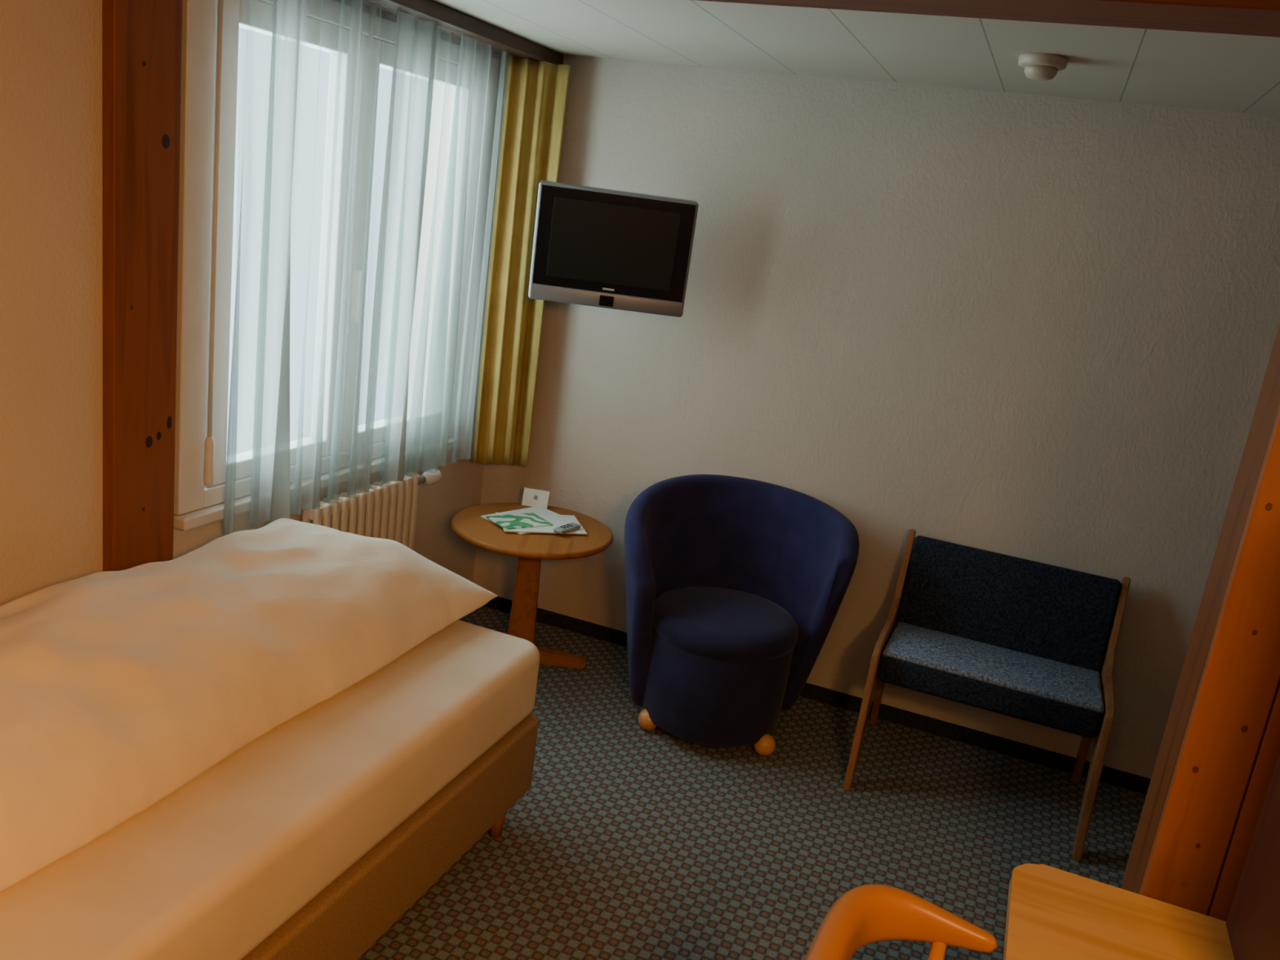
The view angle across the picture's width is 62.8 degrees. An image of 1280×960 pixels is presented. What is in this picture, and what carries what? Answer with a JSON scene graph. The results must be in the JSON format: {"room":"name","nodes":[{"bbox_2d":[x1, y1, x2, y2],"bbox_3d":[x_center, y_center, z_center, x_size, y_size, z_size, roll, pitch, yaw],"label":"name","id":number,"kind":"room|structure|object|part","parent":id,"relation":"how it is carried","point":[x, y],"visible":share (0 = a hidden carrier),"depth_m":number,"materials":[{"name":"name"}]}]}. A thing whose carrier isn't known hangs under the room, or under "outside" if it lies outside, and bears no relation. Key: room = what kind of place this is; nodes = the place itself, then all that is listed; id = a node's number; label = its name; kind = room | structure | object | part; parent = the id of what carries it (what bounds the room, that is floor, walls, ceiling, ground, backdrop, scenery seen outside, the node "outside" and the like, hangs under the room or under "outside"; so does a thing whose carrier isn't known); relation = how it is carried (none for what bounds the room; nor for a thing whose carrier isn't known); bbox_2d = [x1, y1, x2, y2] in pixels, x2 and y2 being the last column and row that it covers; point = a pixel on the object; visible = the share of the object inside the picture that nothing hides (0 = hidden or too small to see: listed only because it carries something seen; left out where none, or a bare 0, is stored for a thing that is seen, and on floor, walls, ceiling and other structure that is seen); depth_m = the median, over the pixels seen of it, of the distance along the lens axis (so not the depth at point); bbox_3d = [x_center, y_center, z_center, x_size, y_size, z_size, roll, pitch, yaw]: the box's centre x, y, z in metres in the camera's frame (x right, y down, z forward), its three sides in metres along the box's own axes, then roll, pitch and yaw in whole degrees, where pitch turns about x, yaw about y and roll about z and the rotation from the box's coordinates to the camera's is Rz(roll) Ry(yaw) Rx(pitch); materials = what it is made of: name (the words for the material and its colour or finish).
{"room":"hotel room","nodes":[
{"label":"hotel room","id":0,"kind":"room"},
{"bbox_2d":[0,0,507,605],"bbox_3d":[-1.655,-0.061,1.794,0.250,2.190,5.280,13,15,19],"label":"wall","id":1,"kind":"structure","parent":0,"point":[51,273],"depth_m":2.29,"materials":[{"name":"white paint"}]},
{"bbox_2d":[173,434,474,530],"bbox_3d":[-0.942,-0.028,3.397,0.070,0.033,1.470,13,15,19],"label":"sill","id":2,"kind":"structure","parent":1,"relation":"attached to","point":[190,520],"depth_m":2.91,"materials":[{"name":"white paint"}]},
{"bbox_2d":[173,0,499,515],"bbox_3d":[-0.885,-0.706,3.233,0.080,1.360,1.450,13,15,19],"label":"window frame","id":3,"kind":"structure","parent":1,"relation":"attached to","point":[198,16],"depth_m":2.67,"materials":[{"name":"white paint"}]},
{"bbox_2d":[204,0,475,487],"bbox_3d":[-0.865,-0.698,3.232,0.110,1.250,1.250,13,15,19],"label":"window","id":4,"kind":"structure","parent":1,"relation":"in","point":[256,15],"depth_m":3.08,"materials":[{"name":"white paint"}]},
{"bbox_2d":[204,0,223,486],"bbox_3d":[-1.064,-0.599,2.614,0.040,1.280,0.040,13,15,19],"label":"blind crank","id":5,"kind":"object","parent":4,"relation":"attached to","point":[209,449],"visible":1,"depth_m":2.62,"materials":[{"name":"beige plastic"},{"name":"metal"}]},
{"bbox_2d":[346,288,353,334],"bbox_3d":[-0.891,-0.518,3.231,0.008,0.140,0.030,13,15,19],"label":"handle","id":6,"kind":"object","parent":4,"relation":"attached to","point":[349,325],"depth_m":3.22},
{"bbox_3d":[-0.864,-0.562,3.211,0.037,0.160,0.020,13,15,19],"label":"handle","id":7,"kind":"part","parent":4,"relation":"part of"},
{"bbox_3d":[-0.864,-0.562,3.211,0.037,0.160,0.020,13,15,19],"label":"lever","id":8,"kind":"part","parent":4,"relation":"part of","materials":[{"name":"white paint"}]},
{"bbox_3d":[-0.779,-0.758,3.506,0.065,1.250,0.665,13,15,19],"label":"sash","id":9,"kind":"part","parent":4,"relation":"part of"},
{"bbox_2d":[357,605,1146,959],"bbox_3d":[0.263,1.478,1.454,4.650,0.100,5.480,13,15,19],"label":"floor","id":10,"kind":"structure","parent":0,"point":[626,841],"depth_m":3.05,"materials":[{"name":"carpet"}]},
{"bbox_2d":[102,0,182,571],"bbox_3d":[-1.230,-0.201,2.544,0.086,2.190,0.190,13,15,19],"label":"timber post","id":11,"kind":"object","parent":10,"relation":"on","point":[142,39],"visible":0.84,"depth_m":2.44,"materials":[{"name":"brown wood"}]},
{"bbox_2d":[0,518,539,959],"bbox_3d":[-1.003,0.666,2.094,0.860,0.810,2.087,13,15,19],"label":"bed","id":12,"kind":"object","parent":10,"relation":"on","point":[272,741],"visible":1,"depth_m":2.06,"materials":[{"name":"fabric"}]},
{"bbox_3d":[-0.389,0.910,2.849,0.052,0.120,0.052,13,15,19],"label":"leg","id":13,"kind":"part","parent":12,"relation":"part of","materials":[{"name":"brown wood"}]},
{"bbox_2d":[302,469,441,551],"bbox_3d":[-0.906,0.354,3.541,0.091,0.706,0.652,13,15,19],"label":"radiator","id":14,"kind":"object","parent":10,"relation":"on","point":[388,511],"visible":0.41,"depth_m":3.48,"materials":[{"name":"metal"}]},
{"bbox_3d":[-0.740,-0.011,3.719,0.052,0.052,0.067,13,15,19],"label":"valve knob","id":15,"kind":"part","parent":14,"relation":"part of","materials":[{"name":"white paint"}]},
{"bbox_2d":[450,502,613,668],"bbox_3d":[-0.422,0.421,3.881,0.590,0.530,0.590,7,15,-2],"label":"round side table","id":16,"kind":"object","parent":10,"relation":"on","point":[468,524],"visible":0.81,"depth_m":3.81,"materials":[{"name":"brown wood"}]},
{"bbox_2d":[480,506,586,534],"bbox_3d":[-0.364,0.159,3.828,0.338,0.013,0.366,19,19,38],"label":"magazine stack","id":17,"kind":"object","parent":16,"relation":"on","point":[537,519],"visible":1,"depth_m":3.82,"materials":[{"name":"white paper"}]},
{"bbox_2d":[495,512,586,534],"bbox_3d":[-0.363,0.158,3.827,0.300,0.004,0.210,3,15,-18],"label":"magazine","id":18,"kind":"object","parent":17,"relation":"on","point":[521,523],"depth_m":3.81,"materials":[{"name":"white paper"}]},
{"bbox_2d":[553,522,580,534],"bbox_3d":[-0.262,0.173,3.775,0.040,0.018,0.120,16,17,29],"label":"remote control","id":19,"kind":"object","parent":17,"relation":"on","point":[571,526],"visible":1,"depth_m":3.76,"materials":[{"name":"plastic"}]},
{"bbox_2d":[521,487,549,509],"bbox_3d":[-0.401,0.068,4.051,0.100,0.065,0.040,9,15,5],"label":"tent card","id":20,"kind":"object","parent":16,"relation":"on","point":[531,497],"visible":1,"depth_m":4.04,"materials":[{"name":"white paper"}]},
{"bbox_2d":[624,474,859,755],"bbox_3d":[0.295,0.447,3.612,0.781,0.797,0.662,4,15,-12],"label":"armchair","id":21,"kind":"object","parent":10,"relation":"on","point":[736,587],"visible":1,"depth_m":3.53,"materials":[{"name":"blue fabric"}]},
{"bbox_2d":[652,586,798,662],"bbox_3d":[0.283,0.469,3.533,0.504,0.090,0.504,4,15,-12],"label":"seat cushion","id":22,"kind":"object","parent":21,"relation":"on","point":[699,624],"depth_m":3.42,"materials":[{"name":"blue fabric"}]},
{"bbox_2d":[804,884,997,959],"bbox_3d":[0.366,1.056,1.396,0.456,0.767,0.611,13,15,19],"label":"wooden armchair","id":23,"kind":"object","parent":10,"relation":"on","point":[864,915],"visible":1,"depth_m":1.57,"materials":[{"name":"orange wood"}]},
{"bbox_2d":[843,528,1131,862],"bbox_3d":[1.123,0.648,3.379,0.714,0.744,0.560,13,15,19],"label":"upholstered bench","id":24,"kind":"object","parent":10,"relation":"on","point":[1027,640],"visible":1,"depth_m":3.43,"materials":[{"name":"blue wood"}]},
{"bbox_3d":[0.804,0.576,3.491,0.022,0.744,0.559,13,15,19],"label":"frame","id":25,"kind":"part","parent":24,"relation":"part of","materials":[{"name":"brown wood"}]},
{"bbox_2d":[877,654,1103,738],"bbox_3d":[1.141,0.634,3.421,0.666,0.116,0.402,13,15,19],"label":"seat cushion","id":26,"kind":"object","parent":24,"relation":"on","point":[1055,691],"depth_m":3.27,"materials":[{"name":"blue fabric"}]},
{"bbox_3d":[1.142,0.592,3.398,0.662,0.038,0.368,13,15,19],"label":"seat","id":27,"kind":"part","parent":24,"relation":"part of","materials":[{"name":"blue fabric"}]},
{"bbox_3d":[1.231,0.419,3.538,0.666,0.326,0.105,13,15,19],"label":"backrest","id":28,"kind":"part","parent":24,"relation":"part of","materials":[{"name":"blue fabric"}]},
{"bbox_3d":[1.441,0.720,3.265,0.022,0.744,0.559,13,15,19],"label":"frame","id":29,"kind":"part","parent":24,"relation":"part of","materials":[{"name":"brown wood"}]},
{"bbox_2d":[1002,863,1234,959],"bbox_3d":[0.814,1.194,1.168,0.965,0.730,1.170,13,15,19],"label":"desk","id":30,"kind":"object","parent":10,"relation":"on","point":[1053,913],"visible":1,"depth_m":1.61,"materials":[{"name":"brown wood"}]},
{"bbox_2d":[1120,323,1279,921],"bbox_3d":[1.050,0.371,1.744,0.250,2.080,0.196,13,15,19],"label":"timber post","id":31,"kind":"object","parent":10,"relation":"on","point":[1219,752],"visible":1,"depth_m":1.70,"materials":[{"name":"orange wood"}]},
{"bbox_2d":[432,0,1279,115],"bbox_3d":[0.556,-0.719,0.878,4.650,0.100,5.480,13,15,19],"label":"ceiling","id":32,"kind":"structure","parent":0,"point":[1235,73],"depth_m":2.83,"materials":[{"name":"white paint"}]},
{"bbox_2d":[362,0,563,64],"bbox_3d":[-0.656,-1.386,3.091,0.150,0.045,1.678,13,15,19],"label":"rail","id":33,"kind":"object","parent":32,"relation":"attached to","point":[448,19],"visible":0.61,"depth_m":3.26,"materials":[{"name":"brown wood"}]},
{"bbox_2d":[222,0,507,535],"bbox_3d":[-0.771,-0.654,3.200,0.099,1.439,1.318,13,15,19],"label":"sheer curtain","id":34,"kind":"object","parent":33,"relation":"hanging from","point":[415,394],"visible":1,"depth_m":3.19,"materials":[{"name":"white fabric"}]},
{"bbox_2d":[471,55,570,466],"bbox_3d":[-0.454,-0.771,3.903,0.221,1.489,0.074,4,15,-14],"label":"curtain","id":35,"kind":"object","parent":33,"relation":"hanging from","point":[535,92],"visible":0.93,"depth_m":3.88,"materials":[{"name":"fabric"}]},
{"bbox_2d":[695,0,1279,37],"bbox_3d":[0.954,-0.734,1.555,4.365,0.110,0.190,13,15,19],"label":"ceiling beam","id":36,"kind":"structure","parent":32,"relation":"attached to","point":[1241,17],"depth_m":1.65,"materials":[{"name":"brown wood"}]},
{"bbox_2d":[1017,52,1068,80],"bbox_3d":[1.020,-1.045,2.665,0.120,0.056,0.120,13,15,19],"label":"smoke detector","id":37,"kind":"object","parent":32,"relation":"attached to","point":[1037,66],"visible":1,"depth_m":2.63,"materials":[{"name":"beige plastic"}]},
{"bbox_2d":[473,54,1279,778],"bbox_3d":[1.376,-0.123,3.571,4.650,2.190,0.200,13,15,19],"label":"wall","id":38,"kind":"structure","parent":0,"point":[1039,328],"depth_m":3.54,"materials":[{"name":"white paint"}]},
{"bbox_2d":[528,180,698,317],"bbox_3d":[-0.100,-0.817,3.698,0.535,0.393,0.373,7,15,-4],"label":"television","id":39,"kind":"object","parent":38,"relation":"attached to","point":[593,246],"visible":1,"depth_m":3.53,"materials":[{"name":"silver metal"}]},
{"bbox_3d":[-0.115,-0.611,3.581,0.048,0.035,0.003,7,19,-4],"label":"sensor panel","id":40,"kind":"part","parent":39,"relation":"part of","materials":[{"name":"black plastic"}]},
{"bbox_2d":[483,596,1151,794],"bbox_3d":[1.316,0.948,3.702,4.400,0.055,0.012,13,15,19],"label":"baseboard","id":41,"kind":"structure","parent":38,"relation":"attached to","point":[1113,776],"depth_m":3.79,"materials":[{"name":"plastic"}]},
{"bbox_2d":[1226,752,1279,959],"bbox_3d":[1.115,0.426,1.265,0.495,0.769,0.460,13,15,19],"label":"wood panel","id":42,"kind":"object","parent":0,"point":[1253,920],"depth_m":1.53,"materials":[{"name":"brown wood"}]}
]}

